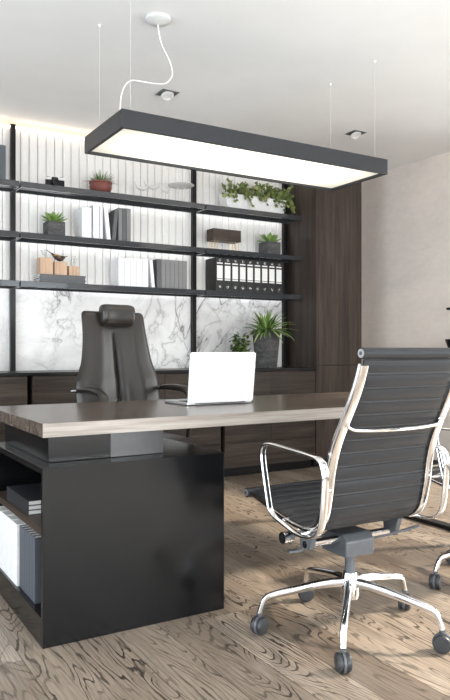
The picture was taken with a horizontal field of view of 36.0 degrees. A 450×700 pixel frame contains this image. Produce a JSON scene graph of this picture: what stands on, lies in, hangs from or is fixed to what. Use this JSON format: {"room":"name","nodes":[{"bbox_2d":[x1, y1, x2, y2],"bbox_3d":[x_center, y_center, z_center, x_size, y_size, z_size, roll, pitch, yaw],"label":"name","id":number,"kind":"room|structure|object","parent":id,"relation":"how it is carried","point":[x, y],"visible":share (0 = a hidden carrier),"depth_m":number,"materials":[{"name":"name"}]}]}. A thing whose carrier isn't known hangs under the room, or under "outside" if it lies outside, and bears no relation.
{"room":"office","nodes":[
{"label":"office","id":0,"kind":"room"},
{"bbox_2d":[89,180,111,191],"bbox_3d":[-0.930,-1.210,5.175,0.172,0.084,0.172,0,0,-31],"label":"flower pot","id":1,"kind":"object","parent":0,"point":[99,185],"depth_m":5.11,"materials":[{"name":"red ceramic"}]},
{"bbox_2d":[0,123,281,370],"bbox_3d":[-1.593,-0.325,5.045,7.065,2.650,0.190,0,0,-31],"label":"wall","id":2,"kind":"structure","parent":0,"point":[49,336],"depth_m":5.34,"materials":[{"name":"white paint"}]},
{"bbox_2d":[0,124,84,138],"bbox_3d":[-1.907,-1.603,4.737,5.710,0.010,0.010,0,0,-31],"label":"light strip","id":3,"kind":"object","parent":2,"relation":"attached to","point":[0,124],"visible":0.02,"depth_m":5.08,"materials":[{"name":"beige plastic"}]},
{"bbox_2d":[0,119,87,136],"bbox_3d":[-1.943,-1.633,4.753,5.764,0.034,0.029,0,0,-31],"label":"trim","id":4,"kind":"structure","parent":2,"relation":"attached to","point":[2,121],"depth_m":5.10,"materials":[{"name":"beige wood"}]},
{"bbox_2d":[0,0,449,170],"bbox_3d":[0.415,-1.700,1.702,7.065,0.100,8.090,0,0,-31],"label":"ceiling","id":5,"kind":"structure","parent":0,"point":[260,67],"depth_m":4.06,"materials":[{"name":"paint"}]},
{"bbox_2d":[155,89,179,100],"bbox_3d":[-0.370,-1.631,4.447,0.116,0.042,0.116,0,0,-31],"label":"recessed light","id":6,"kind":"object","parent":5,"relation":"in","point":[166,95],"visible":1,"depth_m":4.44,"materials":[{"name":"grey paint"}]},
{"bbox_2d":[85,12,387,190],"bbox_3d":[0.105,-1.324,3.725,1.617,0.652,0.491,0,0,-31],"label":"pendant lamp","id":7,"kind":"object","parent":5,"relation":"hanging from","point":[131,135],"visible":1,"depth_m":3.56,"materials":[{"name":"paint"}]},
{"bbox_2d":[93,129,377,187],"bbox_3d":[0.105,-1.015,3.725,1.585,0.006,0.459,0,0,-31],"label":"diffuser","id":8,"kind":"object","parent":7,"relation":"attached to","point":[177,148],"depth_m":3.64,"materials":[{"name":"white plastic"}]},
{"bbox_2d":[345,130,366,139],"bbox_3d":[0.994,-1.631,5.264,0.116,0.042,0.116,0,0,-31],"label":"recessed light","id":9,"kind":"object","parent":5,"relation":"in","point":[355,134],"visible":1,"depth_m":5.25,"materials":[{"name":"grey paint"}]},
{"bbox_2d":[0,466,449,699],"bbox_3d":[0.415,1.050,1.702,7.065,0.100,8.090,0,0,-31],"label":"floor","id":10,"kind":"structure","parent":0,"point":[213,655],"depth_m":2.37,"materials":[{"name":"brown wood"}]},
{"bbox_2d":[0,376,26,441],"bbox_3d":[-2.861,0.586,3.938,3.332,0.826,0.473,0,0,-31],"label":"base cabinet","id":11,"kind":"object","parent":10,"relation":"on","point":[13,389],"visible":0.39,"depth_m":4.54,"materials":[{"name":"brown wood"}]},
{"bbox_2d":[0,367,316,375],"bbox_3d":[-1.808,0.161,4.541,5.758,0.021,0.448,0,0,-31],"label":"countertop","id":12,"kind":"structure","parent":11,"relation":"on","point":[169,370],"depth_m":5.06,"materials":[{"name":"black wood"}]},
{"bbox_2d":[0,124,301,370],"bbox_3d":[-1.839,-0.733,4.652,5.740,1.763,0.225,0,0,-31],"label":"wall shelving","id":13,"kind":"object","parent":12,"relation":"on","point":[13,186],"visible":0.97,"depth_m":5.32,"materials":[{"name":"black metal"}]},
{"bbox_2d":[0,145,5,178],"bbox_3d":[-1.563,-1.285,4.806,0.040,0.235,0.165,0,0,-31],"label":"folder","id":14,"kind":"object","parent":13,"relation":"on","point":[2,147],"visible":0.9,"depth_m":4.74,"materials":[{"name":"plastic"}]},
{"bbox_2d":[43,220,64,235],"bbox_3d":[-1.230,-0.868,4.983,0.124,0.100,0.124,0,0,-31],"label":"pot","id":15,"kind":"object","parent":13,"relation":"on","point":[55,227],"depth_m":4.93,"materials":[{"name":"grey concrete"}]},
{"bbox_2d":[41,211,68,235],"bbox_3d":[-1.222,-0.910,4.990,0.194,0.184,0.184,0,0,-3],"label":"potted succulent","id":16,"kind":"object","parent":13,"relation":"on","point":[53,225],"visible":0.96,"depth_m":4.93,"materials":[{"name":"grey concrete"}]},
{"bbox_2d":[45,176,64,185],"bbox_3d":[-1.217,-1.206,4.958,0.132,0.076,0.072,0,0,-23],"label":"film camera","id":17,"kind":"object","parent":13,"relation":"on","point":[57,181],"visible":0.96,"depth_m":4.94,"materials":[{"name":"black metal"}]},
{"bbox_2d":[37,280,84,283],"bbox_3d":[-1.206,-0.487,5.031,0.335,0.014,0.167,0,0,-31],"label":"magazine","id":18,"kind":"object","parent":13,"relation":"on","point":[37,280],"visible":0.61,"depth_m":4.95,"materials":[{"name":"grey paper"}]},
{"bbox_2d":[34,278,85,281],"bbox_3d":[-1.202,-0.502,5.033,0.335,0.014,0.167,0,0,-31],"label":"magazine","id":19,"kind":"object","parent":18,"relation":"on","point":[53,279],"visible":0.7,"depth_m":4.96,"materials":[{"name":"paper"}]},
{"bbox_2d":[33,276,84,279],"bbox_3d":[-1.206,-0.516,5.031,0.335,0.014,0.167,0,0,-31],"label":"magazine","id":20,"kind":"object","parent":19,"relation":"on","point":[37,277],"visible":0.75,"depth_m":4.96,"materials":[{"name":"grey paper"}]},
{"bbox_2d":[33,274,85,277],"bbox_3d":[-1.202,-0.531,5.033,0.335,0.014,0.167,0,0,-31],"label":"magazine","id":21,"kind":"object","parent":20,"relation":"on","point":[55,275],"visible":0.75,"depth_m":4.96,"materials":[{"name":"grey paper"}]},
{"bbox_2d":[37,257,52,273],"bbox_3d":[-1.290,-0.598,4.959,0.092,0.118,0.092,0,0,-31],"label":"wooden block","id":22,"kind":"object","parent":21,"relation":"on","point":[44,265],"visible":0.83,"depth_m":4.92,"materials":[{"name":"brown wood"}]},
{"bbox_2d":[53,262,66,274],"bbox_3d":[-1.202,-0.586,5.012,0.092,0.094,0.092,0,0,-31],"label":"wooden block","id":23,"kind":"object","parent":21,"relation":"on","point":[59,268],"visible":0.68,"depth_m":4.97,"materials":[{"name":"brown wood"}]},
{"bbox_2d":[47,250,67,261],"bbox_3d":[-1.212,-0.671,5.002,0.155,0.099,0.051,0,0,-31],"label":"bird figurine","id":24,"kind":"object","parent":23,"relation":"on","point":[57,257],"visible":0.98,"depth_m":4.99,"materials":[{"name":"brown wood"}]},
{"bbox_2d":[67,266,78,275],"bbox_3d":[-1.116,-0.574,5.063,0.078,0.070,0.078,0,0,-31],"label":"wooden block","id":25,"kind":"object","parent":21,"relation":"on","point":[71,270],"visible":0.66,"depth_m":5.03,"materials":[{"name":"brown wood"}]},
{"bbox_2d":[75,207,90,237],"bbox_3d":[-1.050,-0.929,5.114,0.072,0.222,0.165,0,0,-31],"label":"book","id":26,"kind":"object","parent":13,"relation":"on","point":[83,214],"visible":0.84,"depth_m":5.05,"materials":[{"name":"white paper"}]},
{"bbox_2d":[88,205,98,237],"bbox_3d":[-0.988,-0.942,5.151,0.046,0.248,0.165,0,0,-31],"label":"book","id":27,"kind":"object","parent":13,"relation":"on","point":[94,208],"visible":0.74,"depth_m":5.08,"materials":[{"name":"white paper"}]},
{"bbox_2d":[99,206,102,238],"bbox_3d":[-0.954,-0.938,5.172,0.024,0.240,0.165,0,0,-31],"label":"book","id":28,"kind":"object","parent":13,"relation":"on","point":[100,207],"visible":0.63,"depth_m":5.10,"materials":[{"name":"white paper"}]},
{"bbox_2d":[85,170,117,191],"bbox_3d":[-0.923,-1.259,5.185,0.265,0.183,0.270,0,0,13],"label":"potted grass","id":29,"kind":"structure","parent":13,"relation":"on","point":[99,183],"depth_m":5.12,"materials":[{"name":"red ceramic"}]},
{"bbox_2d":[103,207,110,239],"bbox_3d":[-0.914,-0.938,5.196,0.054,0.240,0.165,0,0,-31],"label":"book","id":30,"kind":"object","parent":13,"relation":"on","point":[106,228],"visible":0.65,"depth_m":5.13,"materials":[{"name":"white paper"}]},
{"bbox_2d":[108,210,117,239],"bbox_3d":[-0.861,-0.930,5.228,0.050,0.224,0.165,0,0,-31],"label":"book","id":31,"kind":"object","parent":13,"relation":"on","point":[113,216],"visible":0.72,"depth_m":5.16,"materials":[{"name":"grey paper"}]},
{"bbox_2d":[110,208,121,239],"bbox_3d":[-0.825,-0.941,5.250,0.030,0.246,0.165,0,0,-31],"label":"book","id":32,"kind":"object","parent":13,"relation":"on","point":[119,221],"visible":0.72,"depth_m":5.18,"materials":[{"name":"grey paper"}]},
{"bbox_2d":[110,257,123,285],"bbox_3d":[-0.818,-0.586,5.254,0.047,0.212,0.165,0,0,-31],"label":"book","id":33,"kind":"object","parent":13,"relation":"on","point":[117,264],"visible":0.85,"depth_m":5.19,"materials":[{"name":"white paper"}]},
{"bbox_2d":[122,208,125,240],"bbox_3d":[-0.796,-0.941,5.267,0.030,0.246,0.165,0,0,-31],"label":"book","id":34,"kind":"object","parent":13,"relation":"on","point":[123,209],"visible":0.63,"depth_m":5.19,"materials":[{"name":"grey paper"}]},
{"bbox_2d":[124,258,129,285],"bbox_3d":[-0.776,-0.586,5.279,0.047,0.212,0.165,0,0,-31],"label":"book","id":35,"kind":"object","parent":13,"relation":"on","point":[126,260],"visible":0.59,"depth_m":5.21,"materials":[{"name":"white paper"}]},
{"bbox_2d":[126,208,130,240],"bbox_3d":[-0.767,-0.942,5.284,0.032,0.248,0.165,0,0,-31],"label":"book","id":36,"kind":"object","parent":13,"relation":"on","point":[128,211],"visible":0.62,"depth_m":5.21,"materials":[{"name":"grey paper"}]},
{"bbox_2d":[130,258,135,286],"bbox_3d":[-0.734,-0.586,5.304,0.047,0.212,0.165,0,0,-31],"label":"book","id":37,"kind":"object","parent":13,"relation":"on","point":[132,261],"visible":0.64,"depth_m":5.23,"materials":[{"name":"white paper"}]},
{"bbox_2d":[136,259,141,286],"bbox_3d":[-0.692,-0.586,5.330,0.047,0.212,0.165,0,0,-31],"label":"book","id":38,"kind":"object","parent":13,"relation":"on","point":[138,261],"visible":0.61,"depth_m":5.26,"materials":[{"name":"white paper"}]},
{"bbox_2d":[134,181,147,195],"bbox_3d":[-0.644,-1.229,5.336,0.139,0.123,0.052,0,0,-42],"label":"bird sculpture","id":39,"kind":"object","parent":13,"relation":"on","point":[146,186],"visible":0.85,"depth_m":5.33,"materials":[{"name":"white ceramic"}]},
{"bbox_2d":[142,259,147,286],"bbox_3d":[-0.650,-0.586,5.355,0.047,0.212,0.165,0,0,-31],"label":"book","id":40,"kind":"object","parent":13,"relation":"on","point":[144,261],"visible":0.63,"depth_m":5.28,"materials":[{"name":"white paper"}]},
{"bbox_2d":[148,260,154,286],"bbox_3d":[-0.601,-0.586,5.384,0.047,0.211,0.165,0,0,-31],"label":"book","id":41,"kind":"object","parent":13,"relation":"on","point":[151,283],"visible":0.59,"depth_m":5.32,"materials":[{"name":"white paper"}]},
{"bbox_2d":[144,182,160,196],"bbox_3d":[-0.564,-1.243,5.406,0.146,0.150,0.052,0,0,-14],"label":"bird sculpture","id":42,"kind":"object","parent":13,"relation":"on","point":[155,187],"visible":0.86,"depth_m":5.40,"materials":[{"name":"white ceramic"}]},
{"bbox_2d":[153,259,160,287],"bbox_3d":[-0.551,-0.591,5.414,0.036,0.222,0.165,0,0,-31],"label":"book","id":43,"kind":"object","parent":13,"relation":"on","point":[157,262],"visible":0.59,"depth_m":5.34,"materials":[{"name":"grey paper"}]},
{"bbox_2d":[161,259,165,287],"bbox_3d":[-0.519,-0.591,5.433,0.036,0.222,0.165,0,0,-31],"label":"book","id":44,"kind":"object","parent":13,"relation":"on","point":[163,262],"visible":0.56,"depth_m":5.36,"materials":[{"name":"grey paper"}]},
{"bbox_2d":[166,260,169,287],"bbox_3d":[-0.487,-0.591,5.453,0.036,0.222,0.165,0,0,-31],"label":"book","id":45,"kind":"object","parent":13,"relation":"on","point":[167,261],"visible":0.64,"depth_m":5.38,"materials":[{"name":"grey paper"}]},
{"bbox_2d":[170,260,173,287],"bbox_3d":[-0.455,-0.591,5.472,0.036,0.222,0.165,0,0,-31],"label":"book","id":46,"kind":"object","parent":13,"relation":"on","point":[171,261],"visible":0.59,"depth_m":5.40,"materials":[{"name":"grey paper"}]},
{"bbox_2d":[174,260,177,288],"bbox_3d":[-0.422,-0.591,5.491,0.036,0.222,0.165,0,0,-31],"label":"book","id":47,"kind":"object","parent":13,"relation":"on","point":[175,261],"visible":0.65,"depth_m":5.42,"materials":[{"name":"grey paper"}]},
{"bbox_2d":[178,261,182,288],"bbox_3d":[-0.390,-0.591,5.511,0.036,0.222,0.165,0,0,-31],"label":"book","id":48,"kind":"object","parent":13,"relation":"on","point":[180,263],"visible":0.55,"depth_m":5.44,"materials":[{"name":"grey paper"}]},
{"bbox_2d":[168,182,193,200],"bbox_3d":[-0.349,-1.240,5.513,0.208,0.145,0.208,0,0,-31],"label":"dish","id":49,"kind":"object","parent":13,"relation":"on","point":[176,185],"visible":0.8,"depth_m":5.48,"materials":[{"name":"white ceramic"}]},
{"bbox_2d":[183,261,186,288],"bbox_3d":[-0.358,-0.591,5.530,0.036,0.222,0.165,0,0,-31],"label":"book","id":50,"kind":"object","parent":13,"relation":"on","point":[184,262],"visible":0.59,"depth_m":5.46,"materials":[{"name":"grey paper"}]},
{"bbox_2d":[205,257,223,290],"bbox_3d":[-0.086,-0.616,5.700,0.072,0.272,0.178,0,0,-31],"label":"binder","id":51,"kind":"object","parent":13,"relation":"on","point":[214,267],"visible":0.91,"depth_m":5.64,"materials":[{"name":"paper"}]},
{"bbox_2d":[207,228,240,248],"bbox_3d":[-0.009,-0.902,5.704,0.264,0.167,0.112,0,0,-31],"label":"decorative box","id":52,"kind":"object","parent":13,"relation":"on","point":[214,235],"visible":0.97,"depth_m":5.66,"materials":[{"name":"brown wood"}]},
{"bbox_2d":[224,258,230,290],"bbox_3d":[-0.023,-0.616,5.738,0.072,0.272,0.178,0,0,-31],"label":"binder","id":53,"kind":"object","parent":13,"relation":"on","point":[227,261],"visible":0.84,"depth_m":5.66,"materials":[{"name":"plastic"}]},
{"bbox_2d":[231,259,238,291],"bbox_3d":[0.040,-0.616,5.776,0.072,0.272,0.178,0,0,-31],"label":"binder","id":54,"kind":"object","parent":13,"relation":"on","point":[234,262],"visible":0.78,"depth_m":5.70,"materials":[{"name":"paper"}]},
{"bbox_2d":[239,259,245,291],"bbox_3d":[0.103,-0.616,5.814,0.072,0.272,0.178,0,0,-31],"label":"binder","id":55,"kind":"object","parent":13,"relation":"on","point":[242,263],"visible":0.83,"depth_m":5.74,"materials":[{"name":"paper"}]},
{"bbox_2d":[246,260,253,292],"bbox_3d":[0.166,-0.616,5.852,0.072,0.272,0.178,0,0,-31],"label":"binder","id":56,"kind":"object","parent":13,"relation":"on","point":[249,263],"visible":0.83,"depth_m":5.78,"materials":[{"name":"cardboard"}]},
{"bbox_2d":[219,178,295,213],"bbox_3d":[0.259,-1.306,5.866,0.738,0.277,0.178,0,0,-31],"label":"planter","id":57,"kind":"object","parent":13,"relation":"on","point":[242,198],"visible":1,"depth_m":5.83,"materials":[{"name":"white ceramic"}]},
{"bbox_2d":[254,260,260,292],"bbox_3d":[0.229,-0.616,5.890,0.072,0.272,0.178,0,0,-31],"label":"binder","id":58,"kind":"object","parent":13,"relation":"on","point":[257,264],"visible":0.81,"depth_m":5.82,"materials":[{"name":"cardboard"}]},
{"bbox_2d":[261,261,267,292],"bbox_3d":[0.292,-0.616,5.928,0.072,0.272,0.178,0,0,-31],"label":"binder","id":59,"kind":"object","parent":13,"relation":"on","point":[264,264],"visible":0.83,"depth_m":5.85,"materials":[{"name":"paper"}]},
{"bbox_2d":[257,232,282,253],"bbox_3d":[0.384,-0.918,5.945,0.206,0.200,0.240,0,0,-31],"label":"potted succulent","id":60,"kind":"object","parent":13,"relation":"on","point":[270,245],"visible":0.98,"depth_m":5.90,"materials":[{"name":"grey concrete"}]},
{"bbox_2d":[268,261,274,293],"bbox_3d":[0.355,-0.616,5.965,0.072,0.272,0.178,0,0,-31],"label":"binder","id":61,"kind":"object","parent":13,"relation":"on","point":[271,265],"visible":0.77,"depth_m":5.89,"materials":[{"name":"paper"}]},
{"bbox_2d":[275,262,281,293],"bbox_3d":[0.418,-0.616,6.003,0.072,0.272,0.178,0,0,-31],"label":"binder","id":62,"kind":"object","parent":13,"relation":"on","point":[278,265],"visible":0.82,"depth_m":5.93,"materials":[{"name":"paper"}]},
{"bbox_2d":[229,331,250,351],"bbox_3d":[0.123,-0.002,5.655,0.189,0.302,0.201,0,0,31],"label":"potted plant","id":63,"kind":"object","parent":12,"relation":"on","point":[236,348],"visible":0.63,"depth_m":5.62,"materials":[{"name":"green plant"}]},
{"bbox_2d":[243,311,298,367],"bbox_3d":[0.364,-0.100,5.774,0.424,0.498,0.448,0,0,-19],"label":"spider plant","id":64,"kind":"object","parent":12,"relation":"on","point":[266,339],"visible":0.99,"depth_m":5.71,"materials":[{"name":"green plant"}]},
{"bbox_2d":[27,373,220,451],"bbox_3d":[-0.778,0.586,5.189,1.459,0.826,0.473,0,0,-31],"label":"base cabinet","id":65,"kind":"object","parent":10,"relation":"on","point":[47,389],"visible":0.14,"depth_m":4.76,"materials":[{"name":"brown wood"}]},
{"bbox_2d":[71,304,196,445],"bbox_3d":[-0.508,0.376,3.716,0.657,1.254,0.655,0,0,-39],"label":"chair","id":66,"kind":"object","parent":10,"relation":"on","point":[116,362],"visible":0.42,"depth_m":3.79,"materials":[{"name":"leather"}]},
{"bbox_2d":[0,392,449,648],"bbox_3d":[0.229,0.624,3.298,2.451,0.753,0.832,0,0,-31],"label":"executive desk","id":67,"kind":"object","parent":10,"relation":"on","point":[130,523],"visible":0.73,"depth_m":2.52,"materials":[{"name":"grey wood"}]},
{"bbox_2d":[0,506,7,567],"bbox_3d":[-0.865,0.783,2.951,0.200,0.236,0.086,0,0,-31],"label":"book","id":68,"kind":"object","parent":67,"relation":"on","point":[2,508],"visible":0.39,"depth_m":2.86,"materials":[{"name":"white paper"}]},
{"bbox_2d":[1,510,12,573],"bbox_3d":[-0.820,0.783,2.875,0.200,0.236,0.086,0,0,-31],"label":"book","id":69,"kind":"object","parent":67,"relation":"on","point":[4,513],"visible":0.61,"depth_m":2.82,"materials":[{"name":"white paper"}]},
{"bbox_2d":[6,514,19,578],"bbox_3d":[-0.775,0.783,2.800,0.200,0.236,0.086,0,0,-31],"label":"book","id":70,"kind":"object","parent":67,"relation":"on","point":[9,518],"visible":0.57,"depth_m":2.75,"materials":[{"name":"white paper"}]},
{"bbox_2d":[11,519,25,585],"bbox_3d":[-0.729,0.783,2.724,0.200,0.236,0.086,0,0,-31],"label":"book","id":71,"kind":"object","parent":67,"relation":"on","point":[15,524],"visible":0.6,"depth_m":2.65,"materials":[{"name":"white paper"}]},
{"bbox_2d":[0,491,40,534],"bbox_3d":[-0.652,0.616,2.726,0.347,0.025,0.709,0,0,-31],"label":"shelf","id":72,"kind":"object","parent":67,"relation":"attached to","point":[34,521],"depth_m":2.54,"materials":[{"name":"brown wood"}]},
{"bbox_2d":[7,495,40,514],"bbox_3d":[-0.706,0.594,2.714,0.217,0.017,0.320,0,0,-31],"label":"magazine","id":73,"kind":"object","parent":67,"relation":"on","point":[38,511],"visible":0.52,"depth_m":2.56,"materials":[{"name":"paper"}]},
{"bbox_2d":[7,491,40,510],"bbox_3d":[-0.706,0.577,2.714,0.217,0.017,0.320,0,0,-31],"label":"magazine","id":74,"kind":"object","parent":73,"relation":"on","point":[32,507],"visible":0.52,"depth_m":2.56,"materials":[{"name":"paper"}]},
{"bbox_2d":[7,483,40,505],"bbox_3d":[-0.706,0.559,2.714,0.217,0.017,0.320,0,0,-31],"label":"magazine","id":75,"kind":"object","parent":74,"relation":"on","point":[30,494],"visible":0.57,"depth_m":2.67,"materials":[{"name":"paper"}]},
{"bbox_2d":[20,524,28,588],"bbox_3d":[-0.687,0.784,2.670,0.200,0.234,0.034,0,0,-31],"label":"book","id":76,"kind":"object","parent":67,"relation":"on","point":[26,525],"visible":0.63,"depth_m":2.62,"materials":[{"name":"paper"}]},
{"bbox_2d":[22,526,31,590],"bbox_3d":[-0.669,0.784,2.640,0.200,0.234,0.034,0,0,-31],"label":"book","id":77,"kind":"object","parent":67,"relation":"on","point":[29,527],"visible":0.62,"depth_m":2.60,"materials":[{"name":"paper"}]},
{"bbox_2d":[24,529,34,594],"bbox_3d":[-0.651,0.784,2.610,0.200,0.234,0.034,0,0,-31],"label":"book","id":78,"kind":"object","parent":67,"relation":"on","point":[25,530],"visible":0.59,"depth_m":2.56,"materials":[{"name":"paper"}]},
{"bbox_2d":[27,531,36,597],"bbox_3d":[-0.634,0.784,2.581,0.200,0.234,0.034,0,0,-31],"label":"book","id":79,"kind":"object","parent":67,"relation":"on","point":[28,532],"visible":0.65,"depth_m":2.53,"materials":[{"name":"paper"}]},
{"bbox_2d":[30,533,39,599],"bbox_3d":[-0.616,0.784,2.551,0.200,0.234,0.034,0,0,-31],"label":"book","id":80,"kind":"object","parent":67,"relation":"on","point":[31,534],"visible":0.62,"depth_m":2.50,"materials":[{"name":"paper"}]},
{"bbox_2d":[32,535,40,603],"bbox_3d":[-0.598,0.784,2.521,0.200,0.234,0.034,0,0,-31],"label":"book","id":81,"kind":"object","parent":67,"relation":"on","point":[36,540],"visible":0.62,"depth_m":2.46,"materials":[{"name":"paper"}]},
{"bbox_2d":[165,352,255,404],"bbox_3d":[-0.072,0.127,3.231,0.342,0.235,0.270,0,0,-31],"label":"laptop","id":82,"kind":"object","parent":67,"relation":"on","point":[214,377],"visible":1,"depth_m":3.12,"materials":[{"name":"metal"}]},
{"bbox_2d":[221,370,314,476],"bbox_3d":[0.259,0.586,5.812,0.893,0.826,0.473,0,0,-31],"label":"base cabinet","id":83,"kind":"object","parent":10,"relation":"on","point":[241,445],"visible":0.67,"depth_m":5.62,"materials":[{"name":"brown wood"}]},
{"bbox_2d":[287,182,361,466],"bbox_3d":[0.869,-0.323,6.184,0.510,2.643,0.465,0,0,-31],"label":"wardrobe","id":84,"kind":"object","parent":10,"relation":"on","point":[327,318],"visible":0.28,"depth_m":5.99,"materials":[{"name":"brown wood"}]},
{"bbox_2d":[244,348,449,673],"bbox_3d":[0.446,0.497,2.489,0.680,1.010,0.695,0,0,-30],"label":"chair","id":85,"kind":"object","parent":10,"relation":"on","point":[377,467],"visible":1,"depth_m":2.32,"materials":[{"name":"leather"}]},
{"bbox_2d":[429,428,449,589],"bbox_3d":[1.202,0.497,2.971,0.680,1.010,0.695,0,0,-34],"label":"chair","id":86,"kind":"object","parent":10,"relation":"on","point":[435,580],"visible":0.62,"depth_m":2.90,"materials":[{"name":"metal"}]},
{"bbox_2d":[259,241,280,253],"bbox_3d":[0.384,-0.870,5.953,0.136,0.104,0.136,0,0,-31],"label":"pot","id":87,"kind":"object","parent":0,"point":[273,247],"depth_m":5.90,"materials":[{"name":"grey concrete"}]},
{"bbox_2d":[362,152,449,460],"bbox_3d":[3.388,-0.325,3.371,0.150,2.650,7.890,0,0,-31],"label":"wall","id":88,"kind":"structure","parent":0,"point":[406,210],"depth_m":6.16,"materials":[{"name":"beige paint"}]},
{"bbox_3d":[1.998,0.024,5.310,0.234,0.018,0.645,0,0,-31],"label":"floating shelf","id":89,"kind":"object","parent":88,"relation":"attached to","visible":0},
{"bbox_2d":[445,339,449,347],"bbox_3d":[1.863,-0.035,5.500,0.224,0.100,0.224,0,0,-31],"label":"bowl","id":90,"kind":"object","parent":89,"relation":"on","point":[447,341],"visible":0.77,"depth_m":5.48,"materials":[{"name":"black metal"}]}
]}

